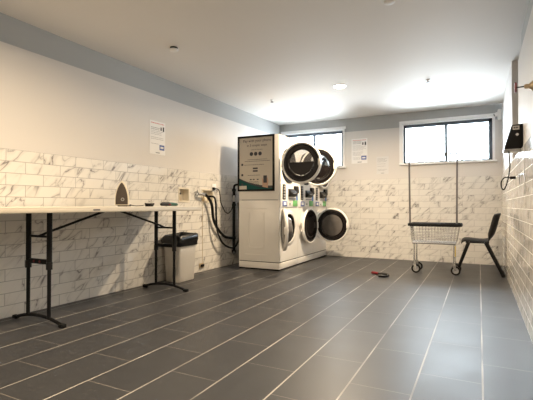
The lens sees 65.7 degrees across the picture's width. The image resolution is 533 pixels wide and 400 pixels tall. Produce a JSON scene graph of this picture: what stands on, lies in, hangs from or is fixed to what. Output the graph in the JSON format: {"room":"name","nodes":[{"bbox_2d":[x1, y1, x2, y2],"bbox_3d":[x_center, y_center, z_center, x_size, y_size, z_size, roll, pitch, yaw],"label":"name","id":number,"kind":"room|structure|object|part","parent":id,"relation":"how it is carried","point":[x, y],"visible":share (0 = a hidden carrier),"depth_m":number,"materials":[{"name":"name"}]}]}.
{"room":"laundry","nodes":[
{"label":"laundry","id":0,"kind":"room"},
{"bbox_2d":[0,12,279,318],"bbox_3d":[-2.113,-0.298,3.965,0.156,2.630,10.306,0,-1,27],"label":"wall","id":1,"kind":"structure","parent":0,"point":[75,118],"depth_m":4.38,"materials":[{"name":"stone"}]},
{"bbox_2d":[150,120,164,155],"bbox_3d":[-1.384,-0.789,5.247,0.003,0.420,0.285,0,-1,27],"label":"paper notice","id":2,"kind":"object","parent":1,"relation":"attached to","point":[157,129],"visible":1,"depth_m":5.24,"materials":[{"name":"white paper"}]},
{"bbox_2d":[178,187,189,202],"bbox_3d":[-1.176,-0.067,5.703,0.099,0.204,0.244,0,-1,27],"label":"washer outlet box","id":3,"kind":"object","parent":1,"relation":"attached to","point":[183,194],"visible":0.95,"depth_m":5.77,"materials":[{"name":"beige plastic"}]},
{"bbox_2d":[194,190,204,196],"bbox_3d":[-0.959,-0.093,5.928,0.097,0.108,0.149,0,-1,27],"label":"tap","id":4,"kind":"object","parent":1,"relation":"attached to","point":[196,193],"visible":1,"depth_m":5.90,"materials":[{"name":"silver metal"}]},
{"bbox_2d":[201,189,213,202],"bbox_3d":[-0.921,-0.060,6.196,0.099,0.204,0.304,0,-1,27],"label":"washer outlet box","id":5,"kind":"object","parent":1,"relation":"attached to","point":[208,192],"visible":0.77,"depth_m":6.26,"materials":[{"name":"beige plastic"}]},
{"bbox_2d":[209,195,238,248],"bbox_3d":[-0.643,0.356,6.452,0.135,0.837,0.821,0,-1,27],"label":"hose","id":6,"kind":"object","parent":5,"relation":"hanging from","point":[214,197],"visible":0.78,"depth_m":6.25,"materials":[{"name":"black rubber"}]},
{"bbox_2d":[232,183,237,254],"bbox_3d":[-0.458,0.304,6.668,0.279,1.154,0.152,0,-1,27],"label":"drain pipe","id":7,"kind":"object","parent":1,"relation":"attached to","point":[234,185],"visible":0.8,"depth_m":6.73,"materials":[{"name":"black plastic"}]},
{"bbox_2d":[205,194,234,238],"bbox_3d":[-0.717,0.272,6.355,0.065,0.720,0.844,0,-1,27],"label":"hose","id":8,"kind":"object","parent":7,"relation":"attached to","point":[206,195],"visible":0.92,"depth_m":6.20,"materials":[{"name":"black rubber"}]},
{"bbox_3d":[-0.794,-0.189,6.317,0.035,0.120,0.100,0,-1,27],"label":"wall socket","id":9,"kind":"object","parent":1,"relation":"attached to","visible":0},
{"bbox_2d":[215,188,232,213],"bbox_3d":[-0.655,0.019,6.504,0.038,0.396,0.491,0,-1,30],"label":"power cord","id":10,"kind":"object","parent":9,"relation":"hanging from","point":[215,188],"visible":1,"depth_m":6.42,"materials":[{"name":"grey plastic"}]},
{"bbox_2d":[0,0,528,124],"bbox_3d":[0.059,-1.677,2.962,5.075,0.100,10.676,0,-1,27],"label":"ceiling","id":11,"kind":"structure","parent":0,"point":[244,55],"depth_m":4.27,"materials":[{"name":"white paint"}]},
{"bbox_2d":[169,46,177,52],"bbox_3d":[-0.977,-1.586,4.351,0.096,0.042,0.096,0,-1,27],"label":"smoke detector","id":12,"kind":"object","parent":11,"relation":"attached to","point":[174,49],"visible":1,"depth_m":4.32,"materials":[{"name":"white plastic"}]},
{"bbox_2d":[333,84,346,88],"bbox_3d":[1.021,-1.574,5.752,0.196,0.023,0.196,0,-1,27],"label":"recessed light","id":13,"kind":"object","parent":11,"relation":"in","point":[338,86],"visible":1,"depth_m":5.71,"materials":[{"name":"white paint"}]},
{"bbox_2d":[383,0,395,4],"bbox_3d":[0.988,-1.601,3.317,0.096,0.042,0.096,0,-1,27],"label":"smoke detector","id":14,"kind":"object","parent":11,"relation":"attached to","point":[386,2],"visible":1,"depth_m":3.30,"materials":[{"name":"white plastic"}]},
{"bbox_2d":[0,255,532,399],"bbox_3d":[0.059,1.052,2.922,5.075,0.100,10.676,0,-1,27],"label":"floor","id":15,"kind":"structure","parent":0,"point":[326,327],"depth_m":2.94,"materials":[{"name":"grey tile"}]},
{"bbox_2d":[0,206,200,327],"bbox_3d":[-1.647,0.538,3.858,0.701,0.955,2.525,0,-1,27],"label":"folding table","id":16,"kind":"object","parent":15,"relation":"on","point":[48,262],"visible":1,"depth_m":3.45,"materials":[{"name":"white plastic"}]},
{"bbox_3d":[-1.998,0.298,3.466,0.041,0.425,0.042,0,-1,27],"label":"leg","id":17,"kind":"part","parent":16,"relation":"part of","materials":[{"name":"black metal"}]},
{"bbox_3d":[-1.758,0.296,3.342,0.041,0.425,0.042,0,-1,27],"label":"leg","id":18,"kind":"part","parent":16,"relation":"part of","materials":[{"name":"black metal"}]},
{"bbox_2d":[115,181,142,205],"bbox_3d":[-1.491,-0.067,4.452,0.196,0.273,0.252,0,-1,27],"label":"iron","id":19,"kind":"object","parent":16,"relation":"on","point":[121,195],"visible":0.99,"depth_m":4.36,"materials":[{"name":"beige plastic"}]},
{"bbox_3d":[-1.293,0.318,4.835,0.041,0.425,0.042,0,-1,27],"label":"leg","id":20,"kind":"part","parent":16,"relation":"part of","materials":[{"name":"black metal"}]},
{"bbox_2d":[160,202,177,205],"bbox_3d":[-1.113,0.047,4.734,0.053,0.045,0.380,0,-1,18],"label":"tool","id":21,"kind":"object","parent":16,"relation":"on","point":[161,203],"visible":0.98,"depth_m":4.68,"materials":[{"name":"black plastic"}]},
{"bbox_3d":[-1.053,0.316,4.711,0.041,0.425,0.042,0,-1,27],"label":"leg","id":22,"kind":"part","parent":16,"relation":"part of","materials":[{"name":"black metal"}]},
{"bbox_2d":[161,232,197,282],"bbox_3d":[-1.118,0.732,5.345,0.322,0.611,0.421,0,-1,27],"label":"waste bin","id":23,"kind":"object","parent":15,"relation":"on","point":[186,242],"visible":0.96,"depth_m":5.22,"materials":[{"name":"white plastic"}]},
{"bbox_2d":[239,134,321,270],"bbox_3d":[0.216,0.038,6.337,0.929,2.028,1.513,1,-1,-37],"label":"dryer","id":24,"kind":"object","parent":15,"relation":"on","point":[268,220],"visible":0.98,"depth_m":6.20,"materials":[{"name":"white metal"}]},
{"bbox_2d":[238,134,274,191],"bbox_3d":[-0.164,-0.559,6.280,0.635,0.850,0.016,0,-1,27],"label":"poster","id":25,"kind":"object","parent":24,"relation":"attached to","point":[256,153],"visible":1,"depth_m":6.27,"materials":[{"name":"black paper"}]},
{"bbox_3d":[0.037,1.046,6.558,0.668,0.018,0.692,0,-1,27],"label":"foot rail","id":26,"kind":"part","parent":24,"relation":"part of","materials":[{"name":"white metal"}]},
{"bbox_3d":[0.243,0.419,5.822,0.036,0.378,0.378,0,-1,-5],"label":"glass","id":27,"kind":"part","parent":24,"relation":"part of","materials":[{"name":"glass"}]},
{"bbox_3d":[0.249,0.419,5.833,0.050,0.600,0.620,0,-1,-5],"label":"door","id":28,"kind":"part","parent":24,"relation":"part of","materials":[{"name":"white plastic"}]},
{"bbox_3d":[0.351,-0.067,6.412,0.014,0.350,0.684,0,-1,27],"label":"control panel","id":29,"kind":"part","parent":24,"relation":"part of","materials":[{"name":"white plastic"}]},
{"bbox_2d":[288,217,292,242],"bbox_3d":[0.312,0.419,5.828,0.092,0.412,0.412,0,-1,-5],"label":"door glass","id":30,"kind":"object","parent":24,"relation":"on","point":[290,229],"depth_m":5.67,"materials":[{"name":"clear glass"}]},
{"bbox_3d":[0.497,-0.538,5.977,0.630,0.610,0.050,0,-1,27],"label":"door","id":31,"kind":"part","parent":24,"relation":"part of","materials":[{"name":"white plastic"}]},
{"bbox_3d":[0.502,-0.456,5.964,0.378,0.189,0.004,0,-1,27],"label":"panel","id":32,"kind":"part","parent":24,"relation":"part of","materials":[{"name":"black glass"}]},
{"bbox_2d":[297,141,336,264],"bbox_3d":[0.649,0.048,7.044,1.344,2.028,0.711,0,-1,27],"label":"dryer","id":33,"kind":"object","parent":15,"relation":"on","point":[308,224],"visible":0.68,"depth_m":6.83,"materials":[{"name":"white metal"}]},
{"bbox_3d":[0.674,-0.058,7.039,0.014,0.350,0.684,0,-1,27],"label":"control panel","id":34,"kind":"part","parent":33,"relation":"part of","materials":[{"name":"white plastic"}]},
{"bbox_3d":[0.732,0.436,6.993,0.050,0.600,0.620,0,-1,30],"label":"door","id":35,"kind":"part","parent":33,"relation":"part of","materials":[{"name":"white metal"}]},
{"bbox_3d":[0.743,0.436,6.998,0.036,0.458,0.458,0,-1,30],"label":"glass","id":36,"kind":"part","parent":33,"relation":"part of","materials":[{"name":"glass"}]},
{"bbox_3d":[0.820,-0.529,6.604,0.630,0.610,0.050,0,-1,27],"label":"door","id":37,"kind":"part","parent":33,"relation":"part of","materials":[{"name":"white ceramic"}]},
{"bbox_3d":[0.825,-0.447,6.591,0.378,0.189,0.004,0,-1,27],"label":"panel","id":38,"kind":"part","parent":33,"relation":"part of","materials":[{"name":"black glass"}]},
{"bbox_2d":[312,155,348,259],"bbox_3d":[0.969,0.057,7.675,1.334,2.028,0.706,0,-1,27],"label":"dryer","id":39,"kind":"object","parent":15,"relation":"on","point":[333,223],"visible":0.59,"depth_m":7.29,"materials":[{"name":"white metal"}]},
{"bbox_3d":[0.997,-0.049,7.666,0.014,0.350,0.684,0,-1,27],"label":"control panel","id":40,"kind":"part","parent":39,"relation":"part of","materials":[{"name":"white ceramic"}]},
{"bbox_3d":[1.149,0.440,7.217,0.378,0.378,0.036,0,-1,27],"label":"glass","id":41,"kind":"part","parent":39,"relation":"part of","materials":[{"name":"glass"}]},
{"bbox_3d":[1.143,0.440,7.228,0.620,0.600,0.050,0,-1,27],"label":"door","id":42,"kind":"part","parent":39,"relation":"part of","materials":[{"name":"white ceramic"}]},
{"bbox_2d":[371,271,388,276],"bbox_3d":[1.577,1.021,5.687,0.178,0.043,0.294,0,-1,-8],"label":"clamp","id":43,"kind":"object","parent":15,"relation":"on","point":[372,272],"visible":1,"depth_m":5.69,"materials":[{"name":"red paint"}]},
{"bbox_2d":[408,152,462,275],"bbox_3d":[2.430,0.174,5.962,0.722,1.745,0.382,0,-1,27],"label":"cart","id":44,"kind":"object","parent":15,"relation":"on","point":[417,266],"visible":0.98,"depth_m":5.91,"materials":[{"name":"silver metal"}]},
{"bbox_3d":[2.133,0.756,5.955,0.024,0.310,0.024,0,-1,27],"label":"leg","id":45,"kind":"part","parent":44,"relation":"part of","materials":[{"name":"silver metal"}]},
{"bbox_3d":[2.252,0.760,6.186,0.024,0.310,0.024,0,-1,27],"label":"leg","id":46,"kind":"part","parent":44,"relation":"part of","materials":[{"name":"silver metal"}]},
{"bbox_3d":[2.402,-0.659,5.972,0.648,0.024,0.024,0,-1,27],"label":"hanging rail","id":47,"kind":"part","parent":44,"relation":"part of","materials":[{"name":"metal"}]},
{"bbox_3d":[2.424,0.613,5.954,0.573,0.028,0.307,0,-1,27],"label":"frame","id":48,"kind":"part","parent":44,"relation":"part of","materials":[{"name":"silver metal"}]},
{"bbox_2d":[410,226,459,242],"bbox_3d":[2.435,0.488,5.955,0.647,0.236,0.340,0,-1,27],"label":"basket","id":49,"kind":"object","parent":44,"relation":"on","point":[413,238],"depth_m":5.93,"materials":[{"name":"silver metal"}]},
{"bbox_3d":[2.595,0.753,5.717,0.024,0.310,0.024,0,-1,27],"label":"leg","id":50,"kind":"part","parent":44,"relation":"part of","materials":[{"name":"silver metal"}]},
{"bbox_2d":[457,213,504,277],"bbox_3d":[3.020,0.617,5.860,0.626,0.864,0.448,0,-1,27],"label":"chair","id":51,"kind":"object","parent":15,"relation":"on","point":[494,223],"visible":0.97,"depth_m":5.66,"materials":[{"name":"black plastic"}]},
{"bbox_3d":[2.745,0.805,5.774,0.201,0.463,0.048,0,-1,27],"label":"leg","id":52,"kind":"part","parent":51,"relation":"part of","materials":[{"name":"black metal"}]},
{"bbox_3d":[3.089,0.802,5.597,0.250,0.467,0.048,0,-1,27],"label":"leg","id":53,"kind":"part","parent":51,"relation":"part of","materials":[{"name":"black metal"}]},
{"bbox_2d":[280,103,502,265],"bbox_3d":[2.217,-0.245,7.601,4.305,2.630,0.216,0,-1,27],"label":"wall","id":54,"kind":"structure","parent":0,"point":[375,206],"depth_m":7.35,"materials":[{"name":"tile"}]},
{"bbox_2d":[281,126,345,167],"bbox_3d":[0.945,-1.003,8.250,1.360,0.795,0.245,0,-1,27],"label":"window","id":55,"kind":"structure","parent":54,"relation":"in","point":[334,130],"depth_m":8.11,"materials":[{"name":"white paint"}]},
{"bbox_2d":[352,138,366,163],"bbox_3d":[1.744,-0.920,7.747,0.300,0.465,0.003,0,-1,27],"label":"paper notice","id":56,"kind":"object","parent":54,"relation":"attached to","point":[359,146],"visible":1,"depth_m":7.75,"materials":[{"name":"white paper"}]},
{"bbox_2d":[377,156,388,173],"bbox_3d":[2.122,-0.636,7.549,0.215,0.320,0.003,0,-1,27],"label":"paper notice","id":57,"kind":"object","parent":54,"relation":"attached to","point":[382,162],"visible":1,"depth_m":7.54,"materials":[{"name":"grey paper"}]},
{"bbox_2d":[399,113,496,165],"bbox_3d":[3.106,-1.017,7.137,1.530,0.790,0.245,0,-1,27],"label":"window","id":58,"kind":"structure","parent":54,"relation":"in","point":[481,118],"depth_m":7.10,"materials":[{"name":"white paint"}]},
{"bbox_3d":[3.080,-0.637,7.083,1.530,0.030,0.135,0,-1,27],"label":"sill","id":59,"kind":"part","parent":58,"relation":"part of","materials":[{"name":"white paint"}]},
{"bbox_2d":[494,109,501,119],"bbox_3d":[3.742,-1.383,6.679,0.118,0.160,0.083,0,-1,27],"label":"security camera","id":60,"kind":"object","parent":54,"relation":"attached to","point":[498,114],"visible":1,"depth_m":6.65,"materials":[{"name":"white paint"}]},
{"bbox_2d":[502,0,532,342],"bbox_3d":[1.550,-0.325,2.062,0.218,2.630,10.276,0,-1,27],"label":"wall","id":61,"kind":"structure","parent":0,"point":[517,108],"depth_m":3.67,"materials":[{"name":"tile"}]},
{"bbox_2d":[500,124,522,189],"bbox_3d":[2.198,-0.375,3.709,0.173,0.578,0.209,0,-1,27],"label":"machine","id":62,"kind":"object","parent":61,"relation":"attached to","point":[514,142],"visible":0.93,"depth_m":3.62,"materials":[{"name":"black plastic"}]},
{"bbox_3d":[2.211,-0.441,3.705,0.146,0.013,0.206,0,-1,27],"label":"plate","id":63,"kind":"part","parent":62,"relation":"part of","materials":[{"name":"metal"}]},
{"bbox_2d":[510,173,524,193],"bbox_3d":[2.095,-0.133,3.449,0.079,0.185,0.476,0,-1,27],"label":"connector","id":64,"kind":"object","parent":61,"relation":"attached to","point":[511,177],"visible":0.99,"depth_m":3.63,"materials":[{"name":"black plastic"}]},
{"bbox_2d":[514,81,532,92],"bbox_3d":[1.792,-0.788,2.868,0.118,0.075,0.075,0,-1,27],"label":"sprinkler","id":65,"kind":"object","parent":61,"relation":"attached to","point":[530,85],"visible":1,"depth_m":2.85,"materials":[{"name":"gold metal"}]},
{"bbox_2d":[524,129,524,179],"bbox_3d":[2.021,-0.303,3.233,0.009,0.500,0.017,0,-1,27],"label":"wire","id":66,"kind":"object","parent":61,"relation":"attached to","point":[524,129],"visible":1,"depth_m":3.24,"materials":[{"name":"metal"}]}
]}

